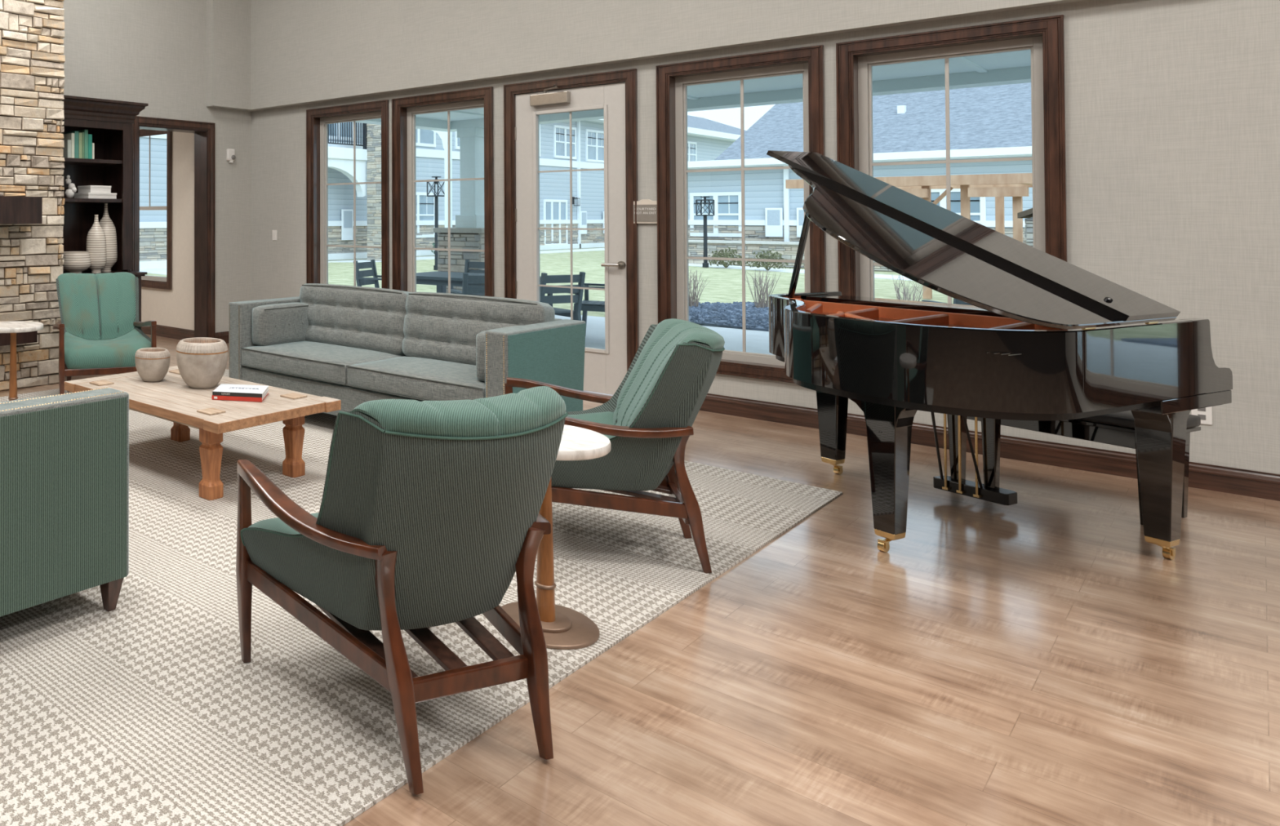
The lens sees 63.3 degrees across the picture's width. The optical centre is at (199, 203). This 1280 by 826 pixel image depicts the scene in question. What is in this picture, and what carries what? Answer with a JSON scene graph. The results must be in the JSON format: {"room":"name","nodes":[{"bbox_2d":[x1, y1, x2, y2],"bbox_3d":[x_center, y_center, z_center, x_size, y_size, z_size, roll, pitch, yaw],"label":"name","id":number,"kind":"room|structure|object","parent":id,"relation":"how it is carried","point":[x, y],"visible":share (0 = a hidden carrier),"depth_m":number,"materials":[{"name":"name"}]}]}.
{"room":"communal lounge","nodes":[
{"label":"communal lounge","id":0,"kind":"room"},
{"bbox_2d":[61,0,251,332],"bbox_3d":[-4.442,-1.005,6.063,12.945,5.000,0.200,1,-1,-40],"label":"wall","id":1,"kind":"structure","parent":0,"point":[152,52],"depth_m":9.43,"materials":[{"name":"paint"}]},
{"bbox_2d":[131,115,215,337],"bbox_3d":[-0.335,0.324,9.467,1.110,2.436,0.240,1,-1,-40],"label":"door frame","id":2,"kind":"structure","parent":1,"relation":"in","point":[204,132],"depth_m":9.71,"materials":[{"name":"brown wood"}]},
{"bbox_2d":[215,331,228,343],"bbox_3d":[0.366,1.484,9.907,0.552,0.130,0.020,1,-1,-40],"label":"baseboard","id":3,"kind":"structure","parent":1,"relation":"attached to","point":[224,335],"depth_m":9.81,"materials":[{"name":"brown wood"}]},
{"bbox_2d":[226,148,235,163],"bbox_3d":[0.350,-0.537,9.896,0.110,0.155,0.060,1,-1,-40],"label":"wall sensor","id":4,"kind":"object","parent":1,"relation":"attached to","point":[230,153],"visible":1,"depth_m":9.88,"materials":[{"name":"white plastic"}]},
{"bbox_2d":[139,128,194,330],"bbox_3d":[-1.382,0.074,11.744,0.252,3.000,4.610,1,-1,-40],"label":"wall","id":5,"kind":"structure","parent":0,"point":[174,308],"depth_m":10.16,"materials":[{"name":"beige paint"}]},
{"bbox_2d":[139,128,172,289],"bbox_3d":[-0.722,0.051,10.821,0.140,1.900,1.333,1,-1,-40],"label":"window","id":6,"kind":"structure","parent":5,"relation":"in","point":[147,281],"depth_m":10.31,"materials":[{"name":"brown wood"}]},
{"bbox_2d":[141,324,194,340],"bbox_3d":[-1.489,1.508,11.640,0.020,0.130,4.600,1,-1,-40],"label":"baseboard","id":7,"kind":"structure","parent":5,"relation":"attached to","point":[171,332],"depth_m":10.25,"materials":[{"name":"brown wood"}]},
{"bbox_2d":[206,0,251,110],"bbox_3d":[0.322,-2.258,9.870,0.575,2.388,0.120,1,-1,-40],"label":"wall","id":8,"kind":"structure","parent":0,"point":[228,21],"depth_m":9.78,"materials":[{"name":"paint"}]},
{"bbox_2d":[0,333,1279,825],"bbox_3d":[-1.552,1.498,2.723,13.140,0.100,18.200,1,-1,-40],"label":"floor","id":9,"kind":"structure","parent":0,"point":[1036,660],"depth_m":2.67,"materials":[{"name":"brown wood"}]},
{"bbox_2d":[0,0,65,391],"bbox_3d":[-2.407,-0.994,6.912,2.757,5.000,1.110,1,-1,-40],"label":"fireplace","id":10,"kind":"object","parent":9,"relation":"on","point":[32,117],"visible":0.96,"depth_m":7.34,"materials":[{"name":"stone"}]},
{"bbox_2d":[0,330,37,346],"bbox_3d":[-2.137,1.052,6.571,1.970,0.100,0.245,1,-1,-40],"label":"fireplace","id":11,"kind":"object","parent":10,"relation":"attached to","point":[32,336],"depth_m":7.01,"materials":[{"name":"brown wood"}]},
{"bbox_2d":[60,94,148,328],"bbox_3d":[-1.073,0.281,8.320,1.083,2.490,0.625,1,-1,-40],"label":"bookcase","id":12,"kind":"object","parent":9,"relation":"on","point":[109,122],"visible":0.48,"depth_m":8.51,"materials":[{"name":"brown wood"}]},
{"bbox_2d":[62,139,71,157],"bbox_3d":[-1.255,-0.503,8.220,0.038,0.170,0.170,1,-1,-40],"label":"book","id":13,"kind":"object","parent":12,"relation":"on","point":[67,149],"visible":0.43,"depth_m":8.16,"materials":[{"name":"white paper"}]},
{"bbox_2d":[62,133,74,158],"bbox_3d":[-1.226,-0.535,8.245,0.032,0.235,0.170,1,-1,-40],"label":"book","id":14,"kind":"object","parent":12,"relation":"on","point":[70,136],"visible":0.48,"depth_m":8.18,"materials":[{"name":"white paper"}]},
{"bbox_2d":[64,174,76,198],"bbox_3d":[-1.202,-0.159,8.220,0.102,0.218,0.105,1,-1,-40],"label":"ornament","id":15,"kind":"object","parent":12,"relation":"on","point":[69,193],"visible":0.96,"depth_m":8.20,"materials":[{"name":"white ceramic"}]},
{"bbox_2d":[65,131,79,158],"bbox_3d":[-1.195,-0.545,8.271,0.043,0.255,0.170,1,-1,-40],"label":"book","id":16,"kind":"object","parent":12,"relation":"on","point":[76,133],"visible":0.48,"depth_m":8.20,"materials":[{"name":"green paper"}]},
{"bbox_2d":[61,251,91,273],"bbox_3d":[-1.151,0.542,8.182,0.292,0.200,0.292,1,-1,-40],"label":"bowl","id":17,"kind":"object","parent":12,"relation":"on","point":[74,262],"visible":0.81,"depth_m":8.07,"materials":[{"name":"ceramic"}]},
{"bbox_2d":[78,132,82,158],"bbox_3d":[-1.163,-0.540,8.297,0.034,0.245,0.170,1,-1,-40],"label":"book","id":18,"kind":"object","parent":12,"relation":"on","point":[80,141],"visible":0.34,"depth_m":8.23,"materials":[{"name":"green paper"}]},
{"bbox_2d":[75,129,88,158],"bbox_3d":[-1.116,-0.554,8.337,0.038,0.275,0.170,1,-1,-40],"label":"book","id":19,"kind":"object","parent":12,"relation":"on","point":[86,131],"visible":0.45,"depth_m":8.27,"materials":[{"name":"green paper"}]},
{"bbox_2d":[80,132,84,158],"bbox_3d":[-1.140,-0.542,8.316,0.020,0.250,0.170,1,-1,-40],"label":"book","id":20,"kind":"object","parent":12,"relation":"on","point":[81,132],"visible":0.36,"depth_m":8.25,"materials":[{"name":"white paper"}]},
{"bbox_2d":[88,133,92,159],"bbox_3d":[-1.083,-0.534,8.364,0.042,0.235,0.170,1,-1,-40],"label":"book","id":21,"kind":"object","parent":12,"relation":"on","point":[90,136],"visible":0.38,"depth_m":8.30,"materials":[{"name":"green paper"}]},
{"bbox_2d":[92,142,94,159],"bbox_3d":[-1.056,-0.493,8.386,0.022,0.155,0.170,1,-1,-40],"label":"book","id":22,"kind":"object","parent":12,"relation":"on","point":[93,144],"visible":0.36,"depth_m":8.32,"materials":[{"name":"white paper"}]},
{"bbox_2d":[74,192,116,199],"bbox_3d":[-0.998,-0.075,8.455,0.321,0.057,0.256,1,-1,-40],"label":"storage box","id":23,"kind":"object","parent":12,"relation":"on","point":[77,195],"visible":0.8,"depth_m":8.36,"materials":[{"name":"white paper"}]},
{"bbox_2d":[77,185,111,192],"bbox_3d":[-1.007,-0.138,8.455,0.236,0.068,0.226,1,-1,-40],"label":"storage box","id":24,"kind":"object","parent":23,"relation":"on","point":[86,188],"visible":0.93,"depth_m":8.37,"materials":[{"name":"white paper"}]},
{"bbox_2d":[85,214,106,272],"bbox_3d":[-0.975,0.372,8.332,0.192,0.545,0.192,1,-1,-40],"label":"vase","id":25,"kind":"object","parent":12,"relation":"on","point":[95,238],"visible":0.96,"depth_m":8.26,"materials":[{"name":"ceramic"}]},
{"bbox_2d":[62,270,146,276],"bbox_3d":[-1.093,0.662,8.297,1.030,0.037,0.625,1,-1,-40],"label":"countertop","id":26,"kind":"structure","parent":12,"relation":"on","point":[136,273],"depth_m":8.38,"materials":[{"name":"brown wood"}]},
{"bbox_2d":[98,203,117,271],"bbox_3d":[-0.905,0.320,8.521,0.224,0.655,0.224,1,-1,-40],"label":"vase","id":27,"kind":"object","parent":12,"relation":"on","point":[106,224],"visible":0.75,"depth_m":8.45,"materials":[{"name":"ceramic"}]},
{"bbox_2d":[0,368,842,825],"bbox_3d":[-0.613,1.467,4.458,6.005,0.010,4.904,1,-1,-40],"label":"rug","id":28,"kind":"object","parent":9,"relation":"on","point":[148,710],"visible":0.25,"depth_m":2.78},
{"bbox_2d":[0,320,43,400],"bbox_3d":[-1.294,1.161,6.139,0.412,0.650,0.412,1,-1,-40],"label":"side table","id":29,"kind":"object","parent":28,"relation":"on","point":[14,327],"visible":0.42,"depth_m":6.12,"materials":[{"name":"stone"}]},
{"bbox_2d":[0,387,128,617],"bbox_3d":[-1.297,1.003,3.738,0.898,0.898,2.248,1,-1,-40],"label":"sofa","id":30,"kind":"object","parent":28,"relation":"on","point":[64,458],"visible":1,"depth_m":2.98,"materials":[{"name":"green fabric"}]},
{"bbox_2d":[52,271,156,395],"bbox_3d":[-0.772,1.022,6.826,0.749,0.950,0.855,0,-1,-15],"label":"lounge chair","id":31,"kind":"object","parent":28,"relation":"on","point":[100,332],"visible":0.93,"depth_m":6.87,"materials":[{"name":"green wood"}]},
{"bbox_2d":[64,365,341,500],"bbox_3d":[-0.027,1.255,4.991,0.860,0.429,1.407,1,-1,-40],"label":"coffee table","id":32,"kind":"object","parent":28,"relation":"on","point":[171,398],"visible":0.85,"depth_m":4.66,"materials":[{"name":"brown wood"}]},
{"bbox_2d":[134,347,170,382],"bbox_3d":[-0.283,0.961,5.288,0.212,0.183,0.212,1,-1,-40],"label":"planter pot","id":33,"kind":"object","parent":32,"relation":"on","point":[152,364],"visible":1,"depth_m":5.21,"materials":[{"name":"beige ceramic"}]},
{"bbox_2d":[176,337,227,388],"bbox_3d":[0.012,0.917,5.102,0.299,0.265,0.299,1,-1,-40],"label":"planter pot","id":34,"kind":"object","parent":32,"relation":"on","point":[202,362],"visible":1,"depth_m":4.99,"materials":[{"name":"beige ceramic"}]},
{"bbox_2d":[211,390,268,401],"bbox_3d":[0.222,1.034,4.817,0.270,0.022,0.237,0,-1,13],"label":"book","id":35,"kind":"object","parent":32,"relation":"on","point":[213,397],"visible":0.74,"depth_m":4.71,"materials":[{"name":"red paper"}]},
{"bbox_2d":[212,383,268,397],"bbox_3d":[0.223,1.012,4.813,0.268,0.021,0.227,0,-1,13],"label":"book","id":36,"kind":"object","parent":35,"relation":"on","point":[224,389],"visible":1,"depth_m":4.76,"materials":[{"name":"white paper"}]},
{"bbox_2d":[235,386,568,795],"bbox_3d":[0.595,0.962,2.542,0.749,0.950,0.855,0,-1,-20],"label":"lounge chair","id":37,"kind":"object","parent":28,"relation":"on","point":[428,514],"visible":1,"depth_m":2.26,"materials":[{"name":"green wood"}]},
{"bbox_2d":[228,283,586,415],"bbox_3d":[1.254,1.033,5.884,0.898,0.898,2.248,1,-1,-40],"label":"sofa","id":38,"kind":"object","parent":28,"relation":"on","point":[353,345],"visible":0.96,"depth_m":5.72,"materials":[{"name":"grey fabric"}]},
{"bbox_2d":[241,341,405,385],"bbox_3d":[0.860,1.093,6.196,0.693,0.165,1.005,1,-1,-40],"label":"seat cushion","id":39,"kind":"object","parent":38,"relation":"on","point":[306,362],"depth_m":6.02,"materials":[{"name":"grey fabric"}]},
{"bbox_2d":[299,283,411,355],"bbox_3d":[1.117,0.825,6.410,0.228,0.458,1.005,11,-8,-39],"label":"cushion","id":40,"kind":"object","parent":38,"relation":"on","point":[371,319],"depth_m":6.27,"materials":[{"name":"grey fabric"}]},
{"bbox_2d":[346,355,484,400],"bbox_3d":[1.492,1.083,5.440,0.693,0.165,1.005,1,-1,-40],"label":"seat cushion","id":41,"kind":"object","parent":38,"relation":"on","point":[418,378],"depth_m":5.33,"materials":[{"name":"grey fabric"}]},
{"bbox_2d":[402,292,555,365],"bbox_3d":[1.749,0.814,5.654,0.228,0.458,1.005,11,-8,-39],"label":"cushion","id":42,"kind":"object","parent":38,"relation":"on","point":[444,327],"depth_m":5.64,"materials":[{"name":"grey fabric"}]},
{"bbox_2d":[500,424,610,649],"bbox_3d":[1.181,1.117,3.034,0.412,0.650,0.412,1,-1,-40],"label":"side table","id":43,"kind":"object","parent":28,"relation":"on","point":[563,628],"visible":0.52,"depth_m":3.00,"materials":[{"name":"metal"}]},
{"bbox_2d":[504,318,724,573],"bbox_3d":[1.746,0.979,3.789,0.855,0.950,0.749,0,-1,19],"label":"lounge chair","id":44,"kind":"object","parent":28,"relation":"on","point":[647,422],"visible":0.62,"depth_m":3.51,"materials":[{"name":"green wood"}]},
{"bbox_2d":[766,150,1232,559],"bbox_3d":[3.285,0.591,4.055,1.606,1.752,1.513,0,-1,-23],"label":"grand piano","id":45,"kind":"object","parent":9,"relation":"on","point":[1042,335],"visible":1,"depth_m":3.61,"materials":[{"name":"black paint"}]},
{"bbox_2d":[946,410,1200,524],"bbox_3d":[4.322,1.223,4.452,0.386,0.498,0.896,0,-1,-22],"label":"piano bench","id":46,"kind":"object","parent":9,"relation":"on","point":[1117,428],"visible":0.17,"depth_m":4.16,"materials":[{"name":"black wood"}]},
{"bbox_2d":[244,0,1088,111],"bbox_3d":[4.843,-2.327,4.989,0.120,2.388,13.390,1,-1,-40],"label":"wall","id":47,"kind":"structure","parent":0,"point":[303,51],"depth_m":7.60,"materials":[{"name":"paint"}]},
{"bbox_2d":[251,0,1279,474],"bbox_3d":[4.892,-1.018,5.143,0.195,5.000,13.590,1,-1,-40],"label":"wall","id":48,"kind":"structure","parent":0,"point":[1172,107],"depth_m":4.76,"materials":[{"name":"paint"}]},
{"bbox_2d":[272,230,276,240],"bbox_3d":[0.826,0.347,9.825,0.011,0.116,0.072,1,-1,-40],"label":"light switch","id":49,"kind":"object","parent":48,"relation":"attached to","point":[274,232],"visible":1,"depth_m":9.82,"materials":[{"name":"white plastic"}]},
{"bbox_2d":[306,99,389,288],"bbox_3d":[1.545,0.122,9.075,0.185,2.260,1.074,1,-1,-40],"label":"window","id":50,"kind":"structure","parent":48,"relation":"in","point":[317,120],"depth_m":9.38,"materials":[{"name":"brown wood"}]},
{"bbox_2d":[391,86,493,297],"bbox_3d":[2.272,0.110,8.206,0.185,2.260,1.081,1,-1,-40],"label":"window","id":51,"kind":"structure","parent":48,"relation":"in","point":[404,110],"depth_m":8.51,"materials":[{"name":"brown wood"}]},
{"bbox_2d":[503,68,639,395],"bbox_3d":[3.034,0.239,7.256,0.273,2.545,1.120,1,-1,-40],"label":"door","id":52,"kind":"structure","parent":48,"relation":"in","point":[614,92],"depth_m":7.05,"materials":[{"name":"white wood"}]},
{"bbox_2d":[633,199,657,223],"bbox_3d":[3.389,0.057,6.742,0.017,0.184,0.190,1,-1,-40],"label":"wall sign","id":53,"kind":"object","parent":48,"relation":"attached to","point":[646,209],"visible":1,"depth_m":6.73,"materials":[{"name":"beige paint"}]},
{"bbox_2d":[655,44,826,383],"bbox_3d":[3.850,0.083,6.319,0.185,2.260,1.065,1,-1,-40],"label":"window","id":54,"kind":"structure","parent":48,"relation":"in","point":[673,80],"depth_m":6.43,"materials":[{"name":"brown wood"}]},
{"bbox_2d":[835,14,1067,303],"bbox_3d":[4.583,0.071,5.442,0.185,2.260,1.074,1,-1,-40],"label":"window","id":55,"kind":"structure","parent":48,"relation":"in","point":[1044,36],"depth_m":5.35,"materials":[{"name":"brown wood"}]},
{"bbox_2d":[699,393,1279,501],"bbox_3d":[6.262,1.391,3.303,0.020,0.130,9.062,1,-1,-40],"label":"baseboard","id":56,"kind":"structure","parent":48,"relation":"attached to","point":[1263,485],"depth_m":5.03,"materials":[{"name":"brown wood"}]},
{"bbox_2d":[1191,406,1212,425],"bbox_3d":[5.193,1.082,4.595,0.009,0.116,0.072,1,-1,-40],"label":"power outlet","id":57,"kind":"object","parent":48,"relation":"attached to","point":[1206,413],"visible":0.53,"depth_m":4.58,"materials":[{"name":"white plastic"}]},
{"bbox_2d":[1197,407,1205,411],"bbox_3d":[5.190,1.060,4.593,0.003,0.026,0.028,1,-1,-40],"label":"socket","id":58,"kind":"object","parent":57,"relation":"attached to","point":[1200,409],"depth_m":4.59,"materials":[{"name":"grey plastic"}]},
{"bbox_2d":[1197,413,1205,420],"bbox_3d":[5.190,1.104,4.593,0.003,0.026,0.028,1,-1,-40],"label":"socket","id":59,"kind":"object","parent":57,"relation":"attached to","point":[1202,416],"depth_m":4.59,"materials":[{"name":"grey plastic"}]},
{"label":"outside","id":60,"kind":"structure","parent":0,"visible":0},
{"bbox_2d":[145,247,953,317],"bbox_3d":[42.350,2.192,48.427,112.860,0.088,100.000,1,-1,-40],"label":"lawn","id":61,"kind":"structure","parent":60,"point":[725,285],"depth_m":20.92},
{"bbox_2d":[328,121,381,261],"bbox_3d":[3.646,-1.176,27.848,6.306,6.050,1.900,1,-1,-40],"label":"balcony","id":62,"kind":"object","parent":61,"relation":"on","point":[340,159],"visible":0.18,"depth_m":28.97,"materials":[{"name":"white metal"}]},
{"bbox_2d":[426,176,444,270],"bbox_3d":[6.441,0.525,24.140,0.364,2.545,0.364,1,-1,-40],"label":"lamp post","id":63,"kind":"object","parent":61,"relation":"on","point":[435,267],"visible":0.62,"depth_m":24.10,"materials":[{"name":"black metal"}]},
{"bbox_2d":[432,130,452,227],"bbox_3d":[4.488,-0.038,18.056,0.250,3.500,1.460,1,-1,-40],"label":"column","id":64,"kind":"structure","parent":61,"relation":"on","point":[443,135],"depth_m":17.50,"materials":[{"name":"white paint"}]},
{"bbox_2d":[139,115,746,269],"bbox_3d":[12.935,-1.924,42.317,59.500,7.950,9.720,1,-1,-40],"label":"building","id":65,"kind":"structure","parent":61,"relation":"on","point":[707,140],"depth_m":34.29,"materials":[{"name":"blue"}]},
{"bbox_2d":[341,208,353,239],"bbox_3d":[5.007,0.706,30.131,0.550,1.050,0.065,1,-1,-40],"label":"wall grille","id":66,"kind":"object","parent":65,"relation":"attached to","point":[347,215],"depth_m":30.08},
{"bbox_2d":[572,196,580,205],"bbox_3d":[16.998,-0.120,40.084,0.204,0.420,0.300,1,-1,-40],"label":"wall lantern","id":67,"kind":"object","parent":65,"relation":"attached to","point":[573,197],"visible":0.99,"depth_m":40.06,"materials":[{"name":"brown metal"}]},
{"bbox_2d":[580,211,586,234],"bbox_3d":[17.587,0.853,40.651,0.550,1.050,0.065,1,-1,-40],"label":"wall grille","id":68,"kind":"object","parent":65,"relation":"attached to","point":[583,214],"depth_m":40.60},
{"bbox_2d":[602,211,604,233],"bbox_3d":[19.275,0.872,42.063,0.550,1.050,0.065,1,-1,-40],"label":"wall grille","id":69,"kind":"object","parent":65,"relation":"attached to","point":[602,211],"depth_m":41.88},
{"bbox_2d":[695,196,714,267],"bbox_3d":[14.475,0.802,25.393,0.364,2.025,0.364,1,-1,-40],"label":"lamp post","id":70,"kind":"object","parent":61,"relation":"on","point":[705,264],"visible":1,"depth_m":25.35,"materials":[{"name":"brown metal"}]},
{"bbox_2d":[688,301,768,331],"bbox_3d":[11.254,1.575,9.643,4.334,0.100,12.446,1,-1,-40],"label":"gravel bed","id":71,"kind":"object","parent":61,"relation":"on","point":[726,315],"visible":0.09,"depth_m":12.61,"materials":[{"name":"gravel"}]},
{"bbox_2d":[688,270,710,306],"bbox_3d":[7.763,1.327,13.937,0.414,0.619,0.393,0,-1,-13],"label":"bare shrub","id":72,"kind":"object","parent":71,"relation":"on","point":[694,297],"visible":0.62,"depth_m":13.91,"materials":[{"name":"plant"}]},
{"bbox_2d":[745,270,781,307],"bbox_3d":[8.733,1.325,13.865,0.483,0.622,0.521,0,-1,17],"label":"bare shrub","id":73,"kind":"object","parent":71,"relation":"on","point":[761,304],"visible":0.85,"depth_m":13.79,"materials":[{"name":"plant"}]},
{"bbox_2d":[892,275,926,301],"bbox_3d":[10.332,1.326,12.920,0.376,0.594,0.623,0,-1,14],"label":"bare shrub","id":74,"kind":"object","parent":71,"relation":"on","point":[904,293],"visible":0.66,"depth_m":12.90,"materials":[{"name":"plant"}]},
{"bbox_2d":[688,240,893,271],"bbox_3d":[20.503,1.391,21.170,0.480,0.730,18.400,1,-1,-40],"label":"wall","id":75,"kind":"structure","parent":61,"relation":"on","point":[788,250],"depth_m":26.09,"materials":[{"name":"stone"}]},
{"bbox_2d":[688,82,1032,243],"bbox_3d":[27.124,-1.688,21.666,10.620,6.900,27.400,1,-1,-40],"label":"building","id":76,"kind":"structure","parent":61,"relation":"on","point":[991,122],"depth_m":26.09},
{"bbox_2d":[764,208,782,236],"bbox_3d":[17.011,0.547,26.273,0.065,0.860,0.450,1,-1,-40],"label":"wall grille","id":77,"kind":"object","parent":76,"relation":"attached to","point":[773,216],"depth_m":26.25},
{"bbox_2d":[796,208,804,237],"bbox_3d":[17.528,0.538,25.656,0.065,0.860,0.440,1,-1,-40],"label":"wall grille","id":78,"kind":"object","parent":76,"relation":"attached to","point":[800,212],"depth_m":25.75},
{"bbox_2d":[897,105,906,113],"bbox_3d":[21.316,-2.824,26.928,0.200,0.320,0.180,1,-1,-40],"label":"roof vent","id":79,"kind":"object","parent":76,"relation":"attached to","point":[900,108],"depth_m":26.86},
{"bbox_2d":[785,173,1032,298],"bbox_3d":[13.607,0.608,16.652,2.750,2.170,3.700,1,-1,-40],"label":"pergola","id":80,"kind":"object","parent":61,"relation":"on","point":[1016,185],"visible":0.37,"depth_m":15.31,"materials":[{"name":"brown wood"}]},
{"bbox_2d":[1017,208,1033,247],"bbox_3d":[13.200,0.589,13.203,1.400,2.110,1.330,1,-1,-40],"label":"fireplace","id":81,"kind":"object","parent":61,"relation":"on","point":[1028,239],"visible":0.08,"depth_m":13.23,"materials":[{"name":"grey stone"}]},
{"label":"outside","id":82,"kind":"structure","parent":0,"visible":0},
{"bbox_2d":[328,248,604,262],"bbox_3d":[19.007,2.046,40.379,39.000,0.055,1.200,1,-1,-40],"label":"path","id":83,"kind":"structure","parent":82,"point":[592,249],"depth_m":35.66,"materials":[{"name":"concrete"}]},
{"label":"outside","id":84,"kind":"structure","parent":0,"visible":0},
{"bbox_2d":[139,267,166,275],"bbox_3d":[-1.252,1.823,24.231,1.965,0.050,21.928,0,-1,-29],"label":"path","id":85,"kind":"structure","parent":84,"point":[162,271],"depth_m":23.52,"materials":[{"name":"concrete"}]},
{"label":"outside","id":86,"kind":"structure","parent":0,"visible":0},
{"bbox_2d":[688,263,912,280],"bbox_3d":[20.851,1.655,12.377,4.740,0.055,32.589,0,-1,-28],"label":"path","id":87,"kind":"structure","parent":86,"point":[734,267],"depth_m":24.16,"materials":[{"name":"concrete"}]},
{"bbox_2d":[707,247,746,267],"bbox_3d":[14.876,1.513,25.068,0.936,0.611,0.941,1,-1,-40],"label":"shrub","id":88,"kind":"object","parent":87,"relation":"on","point":[726,255],"visible":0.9,"depth_m":25.00,"materials":[{"name":"green plant"}]},
{"bbox_2d":[746,248,788,270],"bbox_3d":[15.217,1.508,23.809,0.893,0.586,1.014,1,-1,-40],"label":"shrub","id":89,"kind":"object","parent":87,"relation":"on","point":[761,255],"visible":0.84,"depth_m":23.74,"materials":[{"name":"green plant"}]},
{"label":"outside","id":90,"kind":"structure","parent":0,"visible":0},
{"bbox_2d":[555,315,773,355],"bbox_3d":[6.987,1.600,7.125,5.610,0.080,22.000,1,-1,-40],"label":"patio slab","id":91,"kind":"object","parent":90,"point":[757,341],"depth_m":10.76,"materials":[{"name":"concrete"}]},
{"bbox_2d":[355,259,381,288],"bbox_3d":[2.459,1.196,11.921,0.606,0.868,0.550,-1,-1,39],"label":"patio chair","id":92,"kind":"object","parent":91,"relation":"on","point":[361,281],"visible":0.28,"depth_m":12.05,"materials":[{"name":"grey plastic"}]},
{"bbox_2d":[433,126,484,293],"bbox_3d":[4.011,0.262,13.050,0.800,2.760,0.800,1,-1,-40],"label":"porch column","id":93,"kind":"structure","parent":91,"relation":"on","point":[468,233],"depth_m":12.93,"materials":[{"name":"stone"}]},
{"bbox_2d":[351,66,1031,132],"bbox_3d":[7.899,-1.466,5.291,4.480,0.500,17.950,1,-1,-40],"label":"beam","id":94,"kind":"structure","parent":93,"relation":"on","point":[1017,75],"depth_m":9.87,"materials":[{"name":"white paint"}]},
{"bbox_2d":[415,49,1031,121],"bbox_3d":[7.769,-1.338,5.180,4.260,0.080,17.950,1,-1,-40],"label":"ceiling","id":95,"kind":"structure","parent":94,"relation":"attached to","point":[981,63],"depth_m":8.82,"materials":[{"name":"white paint"}]},
{"bbox_2d":[450,272,484,294],"bbox_3d":[3.061,1.164,9.621,0.550,0.868,0.606,0,-1,3],"label":"patio chair","id":96,"kind":"object","parent":91,"relation":"on","point":[466,289],"visible":0.12,"depth_m":9.36,"materials":[{"name":"grey plastic"}]},
{"bbox_2d":[450,259,484,296],"bbox_3d":[3.705,1.196,11.889,0.550,0.868,0.606,-1,-1,40],"label":"patio chair","id":97,"kind":"object","parent":91,"relation":"on","point":[468,264],"visible":0.09,"depth_m":12.15,"materials":[{"name":"grey plastic"}]},
{"bbox_2d":[416,271,541,293],"bbox_3d":[3.311,1.244,10.835,1.500,0.735,1.002,-1,-1,44],"label":"patio table","id":98,"kind":"object","parent":91,"relation":"on","point":[439,278],"visible":0.23,"depth_m":10.74,"materials":[{"name":"grey plastic"}]},
{"bbox_2d":[540,271,585,320],"bbox_3d":[3.788,1.165,9.700,0.550,0.868,0.606,0,-1,-17],"label":"patio chair","id":99,"kind":"object","parent":91,"relation":"on","point":[549,299],"visible":0.45,"depth_m":9.48,"materials":[{"name":"grey plastic"}]},
{"bbox_2d":[573,283,604,336],"bbox_3d":[4.756,1.176,10.443,0.606,0.868,0.550,-1,-1,35],"label":"patio chair","id":100,"kind":"object","parent":91,"relation":"on","point":[587,305],"visible":0.29,"depth_m":10.38,"materials":[{"name":"grey plastic"}]},
{"bbox_2d":[921,297,971,305],"bbox_3d":[7.232,1.145,8.291,0.550,0.868,0.606,0,-1,14],"label":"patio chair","id":101,"kind":"object","parent":91,"relation":"on","point":[956,301],"visible":0.02,"depth_m":8.10,"materials":[{"name":"grey plastic"}]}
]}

